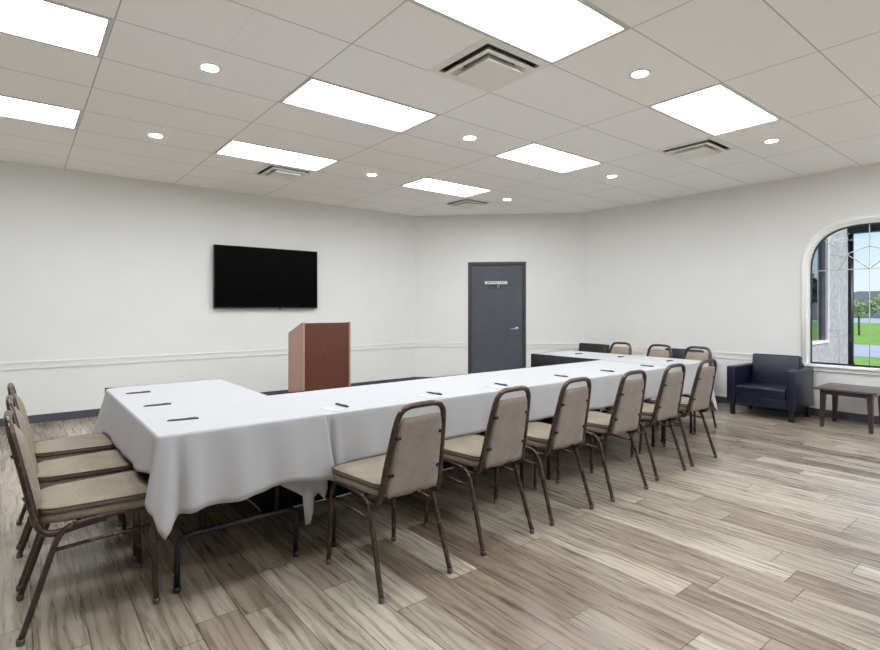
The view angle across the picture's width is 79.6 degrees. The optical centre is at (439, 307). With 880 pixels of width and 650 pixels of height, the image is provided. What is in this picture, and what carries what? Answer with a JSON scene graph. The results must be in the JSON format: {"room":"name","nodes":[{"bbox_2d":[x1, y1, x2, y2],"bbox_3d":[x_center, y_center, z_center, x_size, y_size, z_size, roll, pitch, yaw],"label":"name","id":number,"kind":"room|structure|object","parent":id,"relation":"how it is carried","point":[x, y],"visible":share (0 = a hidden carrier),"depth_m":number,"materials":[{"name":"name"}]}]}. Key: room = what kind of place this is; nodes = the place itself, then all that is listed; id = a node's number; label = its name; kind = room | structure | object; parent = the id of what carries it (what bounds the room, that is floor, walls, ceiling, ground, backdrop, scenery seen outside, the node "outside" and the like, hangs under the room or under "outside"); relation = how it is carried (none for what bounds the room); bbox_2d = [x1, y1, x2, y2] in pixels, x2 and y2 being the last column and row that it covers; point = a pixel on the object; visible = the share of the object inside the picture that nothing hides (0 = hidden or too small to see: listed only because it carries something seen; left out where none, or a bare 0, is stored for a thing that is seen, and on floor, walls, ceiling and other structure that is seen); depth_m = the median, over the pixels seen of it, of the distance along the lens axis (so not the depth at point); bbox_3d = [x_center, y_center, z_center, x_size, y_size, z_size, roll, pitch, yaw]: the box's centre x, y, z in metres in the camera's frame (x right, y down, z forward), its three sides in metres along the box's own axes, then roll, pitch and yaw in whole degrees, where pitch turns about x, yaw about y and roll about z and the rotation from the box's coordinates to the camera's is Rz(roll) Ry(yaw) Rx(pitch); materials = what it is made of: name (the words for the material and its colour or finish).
{"room":"conference room","nodes":[
{"label":"conference room","id":0,"kind":"room"},
{"bbox_2d":[0,160,414,417],"bbox_3d":[-3.840,-0.190,7.062,8.648,3.090,0.150,0,0,-39],"label":"wall","id":1,"kind":"structure","parent":0,"point":[93,265],"depth_m":7.05,"materials":[{"name":"paint"}]},
{"bbox_2d":[0,342,414,370],"bbox_3d":[-3.754,0.670,7.025,8.436,0.090,0.016,0,0,-39],"label":"trim","id":2,"kind":"structure","parent":1,"relation":"attached to","point":[229,354],"depth_m":7.02,"materials":[{"name":"white paint"}]},
{"bbox_2d":[0,377,414,426],"bbox_3d":[-3.756,1.308,7.027,8.436,0.095,0.010,0,0,-39],"label":"baseboard","id":3,"kind":"structure","parent":1,"relation":"attached to","point":[40,418],"depth_m":6.46,"materials":[{"name":"plastic"}]},
{"bbox_2d":[213,244,316,308],"bbox_3d":[-2.582,-0.437,7.917,1.570,0.916,0.088,0,0,-39],"label":"television","id":4,"kind":"object","parent":1,"relation":"attached to","point":[243,276],"visible":1,"depth_m":7.83,"materials":[{"name":"black plastic"}]},
{"bbox_2d":[0,403,879,649],"bbox_3d":[0.489,1.415,3.451,10.790,0.120,11.100,0,0,-39],"label":"floor","id":5,"kind":"structure","parent":0,"point":[772,541],"depth_m":2.79,"materials":[{"name":"brown wood"}]},
{"bbox_2d":[7,383,120,549],"bbox_3d":[-2.323,0.901,3.275,0.560,0.909,0.455,0,0,-39],"label":"banquet chair","id":6,"kind":"object","parent":5,"relation":"on","point":[94,442],"visible":0.4,"depth_m":3.18,"materials":[{"name":"grey fabric"}]},
{"bbox_2d":[6,395,136,591],"bbox_3d":[-1.976,0.901,2.841,0.560,0.909,0.455,0,0,-39],"label":"banquet chair","id":7,"kind":"object","parent":5,"relation":"on","point":[49,472],"visible":0.4,"depth_m":2.77,"materials":[{"name":"grey fabric"}]},
{"bbox_2d":[3,410,159,646],"bbox_3d":[-1.644,0.901,2.428,0.560,0.909,0.455,0,0,-39],"label":"banquet chair","id":8,"kind":"object","parent":5,"relation":"on","point":[94,500],"visible":0.96,"depth_m":2.31,"materials":[{"name":"beige fabric"}]},
{"bbox_2d":[105,379,260,509],"bbox_3d":[-1.770,0.961,3.621,0.793,0.783,1.004,0,0,-39],"label":"table skirt","id":9,"kind":"object","parent":5,"relation":"on","point":[256,499],"visible":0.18,"depth_m":3.63,"materials":[{"name":"black fabric"}]},
{"bbox_2d":[173,485,298,593],"bbox_3d":[-1.500,0.965,3.299,0.740,0.781,1.810,0,0,-39],"label":"folding table","id":10,"kind":"object","parent":5,"relation":"on","point":[201,529],"visible":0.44,"depth_m":2.66,"materials":[{"name":"grey metal"}]},
{"bbox_2d":[92,379,335,539],"bbox_3d":[-1.489,0.784,3.235,0.963,0.435,1.872,0,0,-39],"label":"tablecloth","id":11,"kind":"object","parent":10,"relation":"on","point":[244,443],"visible":0.99,"depth_m":2.64,"materials":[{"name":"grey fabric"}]},
{"bbox_2d":[126,391,150,393],"bbox_3d":[-2.009,0.563,3.514,0.145,0.013,0.014,0,0,-35],"label":"pen","id":12,"kind":"object","parent":11,"relation":"on","point":[141,391],"visible":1,"depth_m":3.51,"materials":[{"name":"grey plastic"}]},
{"bbox_2d":[143,403,170,406],"bbox_3d":[-1.642,0.563,3.067,0.145,0.013,0.014,0,0,-35],"label":"pen","id":13,"kind":"object","parent":11,"relation":"on","point":[162,403],"visible":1,"depth_m":3.06,"materials":[{"name":"grey plastic"}]},
{"bbox_2d":[167,417,198,420],"bbox_3d":[-1.301,0.563,2.670,0.145,0.013,0.015,0,0,-27],"label":"pen","id":14,"kind":"object","parent":11,"relation":"on","point":[188,418],"visible":1,"depth_m":2.67,"materials":[{"name":"grey plastic"}]},
{"bbox_2d":[288,322,350,391],"bbox_3d":[-1.569,0.768,6.876,0.660,1.175,0.460,0,0,-39],"label":"lectern","id":15,"kind":"object","parent":5,"relation":"on","point":[319,354],"visible":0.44,"depth_m":6.69,"materials":[{"name":"brown wood"}]},
{"bbox_2d":[326,400,452,603],"bbox_3d":[-0.256,0.901,2.735,0.455,0.909,0.560,0,0,-41],"label":"banquet chair","id":16,"kind":"object","parent":5,"relation":"on","point":[412,462],"visible":1,"depth_m":2.58,"materials":[{"name":"grey fabric"}]},
{"bbox_2d":[288,433,523,546],"bbox_3d":[-0.181,0.965,3.728,1.850,0.781,0.770,0,0,-39],"label":"folding table","id":17,"kind":"object","parent":5,"relation":"on","point":[522,462],"visible":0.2,"depth_m":3.46,"materials":[{"name":"grey metal"}]},
{"bbox_2d":[269,360,676,524],"bbox_3d":[0.507,0.865,4.224,4.020,0.590,0.860,0,0,-39],"label":"tablecloth","id":18,"kind":"object","parent":17,"relation":"on","point":[362,431],"visible":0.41,"depth_m":3.53,"materials":[{"name":"grey fabric"}]},
{"bbox_2d":[321,406,348,411],"bbox_3d":[-0.598,0.569,2.984,0.104,0.002,0.150,0,0,-41],"label":"pad","id":19,"kind":"object","parent":18,"relation":"on","point":[329,408],"visible":1,"depth_m":2.98,"materials":[{"name":"grey paper"}]},
{"bbox_2d":[417,394,443,398],"bbox_3d":[-0.064,0.569,3.405,0.104,0.002,0.150,0,0,-43],"label":"pad","id":20,"kind":"object","parent":18,"relation":"on","point":[430,396],"visible":1,"depth_m":3.39,"materials":[{"name":"grey paper"}]},
{"bbox_2d":[486,385,506,388],"bbox_3d":[0.418,0.569,3.811,0.104,0.002,0.150,0,0,-39],"label":"pad","id":21,"kind":"object","parent":18,"relation":"on","point":[492,386],"visible":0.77,"depth_m":3.82,"materials":[{"name":"grey paper"}]},
{"bbox_2d":[261,360,599,512],"bbox_3d":[0.295,0.961,4.624,3.755,0.783,0.018,0,0,-39],"label":"table skirt","id":22,"kind":"object","parent":5,"relation":"on","point":[267,497],"visible":0.14,"depth_m":3.61,"materials":[{"name":"black fabric"}]},
{"bbox_2d":[423,385,534,555],"bbox_3d":[0.247,0.901,3.204,0.455,0.909,0.560,0,0,-42],"label":"banquet chair","id":23,"kind":"object","parent":5,"relation":"on","point":[504,440],"visible":0.91,"depth_m":3.05,"materials":[{"name":"grey fabric"}]},
{"bbox_2d":[493,377,593,525],"bbox_3d":[0.718,0.901,3.600,0.455,0.909,0.560,0,0,-40],"label":"banquet chair","id":24,"kind":"object","parent":5,"relation":"on","point":[568,427],"visible":0.88,"depth_m":3.43,"materials":[{"name":"grey fabric"}]},
{"bbox_2d":[531,350,597,366],"bbox_3d":[1.743,0.961,6.448,0.785,0.783,1.011,0,0,-39],"label":"table skirt","id":25,"kind":"object","parent":5,"relation":"on","point":[536,359],"visible":0.2,"depth_m":6.34,"materials":[{"name":"black fabric"}]},
{"bbox_2d":[575,343,609,352],"bbox_3d":[2.411,0.977,8.770,0.640,0.756,0.770,0,0,-39],"label":"armchair","id":26,"kind":"object","parent":5,"relation":"on","point":[586,347],"visible":0.16,"depth_m":8.85,"materials":[{"name":"grey leather"}]},
{"bbox_2d":[537,410,654,479],"bbox_3d":[1.286,0.965,4.903,1.850,0.781,0.770,0,0,-39],"label":"folding table","id":27,"kind":"object","parent":5,"relation":"on","point":[548,476],"visible":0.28,"depth_m":4.26,"materials":[{"name":"grey metal"}]},
{"bbox_2d":[556,370,647,501],"bbox_3d":[1.240,0.901,4.000,0.455,0.909,0.560,0,0,-38],"label":"banquet chair","id":28,"kind":"object","parent":5,"relation":"on","point":[626,414],"visible":0.87,"depth_m":3.83,"materials":[{"name":"grey fabric"}]},
{"bbox_2d":[605,342,631,408],"bbox_3d":[2.177,0.901,6.781,0.560,0.909,0.455,0,0,-38],"label":"banquet chair","id":29,"kind":"object","parent":5,"relation":"on","point":[613,350],"visible":0.14,"depth_m":6.90,"materials":[{"name":"grey fabric"}]},
{"bbox_2d":[602,363,686,480],"bbox_3d":[1.737,0.901,4.454,0.455,0.909,0.560,0,0,-38],"label":"banquet chair","id":30,"kind":"object","parent":5,"relation":"on","point":[667,404],"visible":0.79,"depth_m":4.27,"materials":[{"name":"grey fabric"}]},
{"bbox_2d":[646,344,676,424],"bbox_3d":[2.517,0.901,6.356,0.560,0.909,0.455,0,0,-39],"label":"banquet chair","id":31,"kind":"object","parent":5,"relation":"on","point":[651,352],"visible":0.12,"depth_m":6.48,"materials":[{"name":"grey fabric"}]},
{"bbox_2d":[661,395,692,441],"bbox_3d":[2.012,0.965,6.125,0.750,0.781,1.800,0,0,-39],"label":"folding table","id":32,"kind":"object","parent":5,"relation":"on","point":[690,412],"visible":0.16,"depth_m":5.64,"materials":[{"name":"grey metal"}]},
{"bbox_2d":[534,351,717,410],"bbox_3d":[2.100,0.844,6.130,0.937,0.553,1.896,0,0,-39],"label":"tablecloth","id":33,"kind":"object","parent":32,"relation":"on","point":[691,366],"visible":0.42,"depth_m":5.71,"materials":[{"name":"grey fabric"}]},
{"bbox_2d":[638,359,716,466],"bbox_3d":[2.191,0.901,4.827,0.455,0.909,0.560,0,0,-38],"label":"banquet chair","id":34,"kind":"object","parent":5,"relation":"on","point":[700,398],"visible":0.73,"depth_m":4.64,"materials":[{"name":"grey fabric"}]},
{"bbox_2d":[656,346,716,434],"bbox_3d":[2.808,0.901,5.993,0.560,0.909,0.455,0,0,-39],"label":"banquet chair","id":35,"kind":"object","parent":5,"relation":"on","point":[687,355],"visible":0.18,"depth_m":6.07,"materials":[{"name":"grey fabric"}]},
{"bbox_2d":[665,348,712,397],"bbox_3d":[3.404,0.977,7.617,0.640,0.756,0.770,0,0,-39],"label":"armchair","id":36,"kind":"object","parent":5,"relation":"on","point":[677,353],"visible":0.08,"depth_m":7.75,"materials":[{"name":"blue leather"}]},
{"bbox_2d":[665,348,704,358],"bbox_3d":[3.580,0.802,7.758,0.173,0.406,0.550,0,0,-39],"label":"cushion","id":37,"kind":"object","parent":36,"relation":"on","point":[677,353],"depth_m":7.76,"materials":[{"name":"blue leather"}]},
{"bbox_2d":[727,353,812,422],"bbox_3d":[4.163,0.977,6.669,0.640,0.756,0.770,0,0,-39],"label":"armchair","id":38,"kind":"object","parent":5,"relation":"on","point":[776,381],"visible":1,"depth_m":6.61,"materials":[{"name":"blue leather"}]},
{"bbox_2d":[736,382,785,399],"bbox_3d":[4.110,1.032,6.627,0.496,0.123,0.564,0,0,-39],"label":"seat cushion","id":39,"kind":"object","parent":38,"relation":"on","point":[750,390],"depth_m":6.52,"materials":[{"name":"blue leather"}]},
{"bbox_2d":[751,353,802,384],"bbox_3d":[4.340,0.802,6.810,0.173,0.406,0.550,0,0,-39],"label":"cushion","id":40,"kind":"object","parent":38,"relation":"on","point":[765,368],"depth_m":6.79,"materials":[{"name":"blue leather"}]},
{"bbox_2d":[813,383,879,433],"bbox_3d":[4.690,1.130,6.008,0.595,0.450,0.580,0,0,-39],"label":"side table","id":41,"kind":"object","parent":5,"relation":"on","point":[834,389],"visible":1,"depth_m":5.94,"materials":[{"name":"brown wood"}]},
{"bbox_2d":[0,0,879,215],"bbox_3d":[0.487,-1.685,3.437,10.770,0.001,11.080,0,0,-39],"label":"ceiling","id":42,"kind":"structure","parent":0,"point":[814,65],"depth_m":4.20,"materials":[{"name":"tile"}]},
{"bbox_2d":[0,95,83,129],"bbox_3d":[-3.707,-1.733,4.363,1.220,0.104,0.610,0,0,-39],"label":"ceiling light","id":43,"kind":"object","parent":42,"relation":"hanging from","point":[10,107],"visible":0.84,"depth_m":4.58,"materials":[{"name":"white plastic"}]},
{"bbox_2d":[0,0,114,57],"bbox_3d":[-2.563,-1.733,2.934,1.220,0.104,0.610,0,0,-39],"label":"ceiling light","id":44,"kind":"object","parent":42,"relation":"hanging from","point":[49,22],"visible":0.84,"depth_m":3.16,"materials":[{"name":"white plastic"}]},
{"bbox_2d":[146,133,164,138],"bbox_3d":[-2.774,-1.681,5.149,0.166,0.007,0.166,0,0,-39],"label":"recessed light","id":45,"kind":"object","parent":42,"relation":"in","point":[153,135],"visible":1,"depth_m":5.14,"materials":[{"name":"white"}]},
{"bbox_2d":[197,62,222,72],"bbox_3d":[-1.611,-1.681,3.697,0.166,0.007,0.166,0,0,-39],"label":"recessed light","id":46,"kind":"object","parent":42,"relation":"in","point":[208,67],"visible":1,"depth_m":3.69,"materials":[{"name":"white"}]},
{"bbox_2d":[214,139,339,170],"bbox_3d":[-1.803,-1.733,5.888,1.220,0.104,0.610,0,0,-39],"label":"ceiling light","id":47,"kind":"object","parent":42,"relation":"hanging from","point":[233,148],"visible":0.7,"depth_m":5.87,"materials":[{"name":"white plastic"}]},
{"bbox_2d":[250,163,316,180],"bbox_3d":[-1.946,-1.719,6.555,0.612,0.172,0.612,0,0,-39],"label":"ceiling vent","id":48,"kind":"object","parent":42,"relation":"in","point":[269,170],"visible":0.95,"depth_m":6.48,"materials":[{"name":"white metal"}]},
{"bbox_2d":[279,77,439,132],"bbox_3d":[-0.659,-1.733,4.460,1.220,0.104,0.610,0,0,-39],"label":"ceiling light","id":49,"kind":"object","parent":42,"relation":"hanging from","point":[314,94],"visible":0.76,"depth_m":4.42,"materials":[{"name":"white plastic"}]},
{"bbox_2d":[365,173,377,176],"bbox_3d":[-0.862,-1.681,6.665,0.166,0.007,0.166,0,0,-39],"label":"recessed light","id":50,"kind":"object","parent":42,"relation":"in","point":[366,174],"visible":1,"depth_m":6.64,"materials":[{"name":"white"}]},
{"bbox_2d":[400,177,492,196],"bbox_3d":[0.102,-1.733,7.413,1.220,0.104,0.610,0,0,-39],"label":"ceiling light","id":51,"kind":"object","parent":42,"relation":"hanging from","point":[428,184],"visible":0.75,"depth_m":7.43,"materials":[{"name":"white plastic"}]},
{"bbox_2d":[440,197,493,208],"bbox_3d":[0.435,-1.719,8.462,0.612,0.172,0.612,0,0,-39],"label":"ceiling vent","id":52,"kind":"object","parent":42,"relation":"in","point":[467,203],"visible":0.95,"depth_m":8.36,"materials":[{"name":"white metal"}]},
{"bbox_2d":[461,135,477,140],"bbox_3d":[0.293,-1.681,5.222,0.166,0.007,0.166,0,0,-39],"label":"recessed light","id":53,"kind":"object","parent":42,"relation":"in","point":[466,137],"visible":1,"depth_m":5.21,"materials":[{"name":"white"}]},
{"bbox_2d":[428,36,551,92],"bbox_3d":[0.342,-1.719,3.698,0.612,0.172,0.612,0,0,-39],"label":"ceiling vent","id":54,"kind":"object","parent":42,"relation":"in","point":[488,65],"visible":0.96,"depth_m":3.65,"materials":[{"name":"white metal"}]},
{"bbox_2d":[407,0,630,63],"bbox_3d":[0.485,-1.733,3.031,1.220,0.104,0.610,0,0,-39],"label":"ceiling light","id":55,"kind":"object","parent":42,"relation":"hanging from","point":[550,31],"visible":0.88,"depth_m":3.14,"materials":[{"name":"white plastic"}]},
{"bbox_2d":[493,142,602,172],"bbox_3d":[1.246,-1.733,5.985,1.220,0.104,0.610,0,0,-39],"label":"ceiling light","id":56,"kind":"object","parent":42,"relation":"hanging from","point":[533,154],"visible":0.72,"depth_m":5.99,"materials":[{"name":"white plastic"}]},
{"bbox_2d":[605,175,618,177],"bbox_3d":[2.198,-1.681,6.748,0.166,0.007,0.166,0,0,-39],"label":"recessed light","id":57,"kind":"object","parent":42,"relation":"in","point":[607,176],"visible":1,"depth_m":6.74,"materials":[{"name":"white"}]},
{"bbox_2d":[628,68,651,78],"bbox_3d":[1.437,-1.681,3.794,0.166,0.007,0.166,0,0,-39],"label":"recessed light","id":58,"kind":"object","parent":42,"relation":"in","point":[639,73],"visible":1,"depth_m":3.78,"materials":[{"name":"white"}]},
{"bbox_2d":[655,136,738,160],"bbox_3d":[2.723,-1.719,5.605,0.612,0.172,0.612,0,0,-39],"label":"ceiling vent","id":59,"kind":"object","parent":42,"relation":"in","point":[712,145],"visible":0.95,"depth_m":5.54,"materials":[{"name":"white metal"}]},
{"bbox_2d":[646,82,782,135],"bbox_3d":[2.390,-1.733,4.557,1.220,0.104,0.610,0,0,-39],"label":"ceiling light","id":60,"kind":"object","parent":42,"relation":"hanging from","point":[717,109],"visible":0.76,"depth_m":4.53,"materials":[{"name":"white plastic"}]},
{"bbox_2d":[762,138,780,143],"bbox_3d":[3.342,-1.681,5.319,0.166,0.007,0.166,0,0,-39],"label":"recessed light","id":61,"kind":"object","parent":42,"relation":"in","point":[774,140],"visible":1,"depth_m":5.32,"materials":[{"name":"white"}]},
{"bbox_2d":[415,213,584,376],"bbox_3d":[1.056,-0.190,9.575,3.047,3.090,0.150,0,0,6],"label":"wall","id":62,"kind":"structure","parent":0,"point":[551,245],"depth_m":9.51,"materials":[{"name":"paint"}]},
{"bbox_2d":[468,262,525,373],"bbox_3d":[1.028,0.263,9.547,1.039,2.185,0.191,0,0,6],"label":"door","id":63,"kind":"structure","parent":62,"relation":"attached to","point":[496,316],"depth_m":9.52,"materials":[{"name":"grey paint"}]},
{"bbox_2d":[489,285,501,287],"bbox_3d":[0.996,-0.387,9.510,0.225,0.068,0.015,0,0,6],"label":"plaque","id":64,"kind":"object","parent":63,"relation":"attached to","point":[490,286],"visible":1,"depth_m":9.51,"materials":[{"name":"grey metal"}]},
{"bbox_2d":[485,281,506,283],"bbox_3d":[1.009,-0.457,9.513,0.400,0.051,0.006,0,0,6],"label":"door sign","id":65,"kind":"object","parent":63,"relation":"attached to","point":[486,282],"visible":1,"depth_m":9.51,"materials":[{"name":"white paper"}]},
{"bbox_2d":[585,163,879,415],"bbox_3d":[5.372,-0.190,5.968,0.180,3.090,8.926,0,0,-39],"label":"wall","id":66,"kind":"structure","parent":0,"point":[719,270],"depth_m":7.52,"materials":[{"name":"paint"}]},
{"bbox_2d":[415,342,578,347],"bbox_3d":[1.047,0.670,9.492,3.047,0.090,0.016,0,0,6],"label":"trim","id":67,"kind":"structure","parent":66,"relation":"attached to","point":[417,344],"depth_m":9.49,"materials":[{"name":"white paint"}]},
{"bbox_2d":[610,345,752,359],"bbox_3d":[5.289,0.670,5.915,0.016,0.090,8.746,0,0,-39],"label":"trim","id":68,"kind":"structure","parent":66,"relation":"attached to","point":[727,355],"depth_m":7.53,"materials":[{"name":"white paint"}]},
{"bbox_2d":[682,396,879,424],"bbox_3d":[5.291,1.308,5.917,0.010,0.095,8.746,0,0,-39],"label":"baseboard","id":69,"kind":"structure","parent":66,"relation":"attached to","point":[719,399],"depth_m":6.53,"materials":[{"name":"plastic"}]},
{"bbox_2d":[801,216,879,375],"bbox_3d":[5.085,-0.145,6.242,0.225,1.860,1.450,0,0,-39],"label":"window","id":70,"kind":"structure","parent":66,"relation":"in","point":[814,243],"depth_m":6.62,"materials":[{"name":"white wood"}]},
{"bbox_2d":[812,228,847,363],"bbox_3d":[5.089,-0.120,8.284,2.265,3.250,1.606,0,0,-39],"label":"wall","id":71,"kind":"structure","parent":0,"point":[836,350],"depth_m":8.03,"materials":[{"name":"grey paint"}]},
{"bbox_2d":[812,237,828,344],"bbox_3d":[5.182,-0.442,7.369,1.265,1.905,0.090,0,0,-39],"label":"window","id":72,"kind":"structure","parent":71,"relation":"in","point":[820,279],"depth_m":7.69,"materials":[{"name":"white"}]},
{"bbox_2d":[848,234,854,363],"bbox_3d":[6.750,-0.035,8.411,0.546,2.269,0.092,0,0,-4],"label":"downspout","id":73,"kind":"object","parent":71,"relation":"attached to","point":[850,236],"visible":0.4,"depth_m":8.36,"materials":[{"name":"black"}]},
{"label":"outside","id":74,"kind":"structure","parent":0,"visible":0},
{"bbox_2d":[854,323,879,365],"bbox_3d":[88.828,1.655,71.828,212.420,0.300,320.000,0,0,-39],"label":"ground","id":75,"kind":"structure","parent":74,"point":[863,338],"depth_m":26.05,"materials":[{"name":"green plant"}]},
{"bbox_2d":[854,344,879,357],"bbox_3d":[18.001,1.498,15.106,6.500,0.015,300.000,0,0,-39],"label":"road","id":76,"kind":"structure","parent":75,"relation":"on","point":[859,350],"depth_m":18.08,"materials":[{"name":"grey asphalt"}]},
{"bbox_2d":[854,318,879,322],"bbox_3d":[63.234,1.495,51.331,30.000,0.020,300.000,0,0,-39],"label":"road","id":77,"kind":"structure","parent":75,"relation":"on","point":[865,320],"depth_m":62.72,"materials":[{"name":"grey asphalt"}]},
{"bbox_2d":[854,293,879,334],"bbox_3d":[23.286,0.309,28.997,3.970,2.400,3.636,0,0,-39],"label":"young tree","id":78,"kind":"object","parent":75,"relation":"on","point":[858,307],"visible":0.63,"depth_m":28.69,"materials":[{"name":"green plant"}]},
{"bbox_2d":[854,291,879,317],"bbox_3d":[66.810,-0.545,80.459,11.000,4.100,16.000,0,0,-39],"label":"house","id":79,"kind":"structure","parent":75,"relation":"on","point":[859,294],"depth_m":79.00,"materials":[{"name":"grey"}]},
{"bbox_3d":[8.511,1.499,5.904,4.620,0.012,9.500,0,0,-39],"label":"planting bed","id":80,"kind":"object","parent":75,"relation":"on","visible":0},
{"bbox_2d":[848,224,879,233],"bbox_3d":[7.183,0.100,5.763,2.370,2.810,4.940,0,0,-39],"label":"pergola","id":81,"kind":"object","parent":80,"relation":"on","point":[873,227],"visible":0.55,"depth_m":8.18,"materials":[{"name":"black"}]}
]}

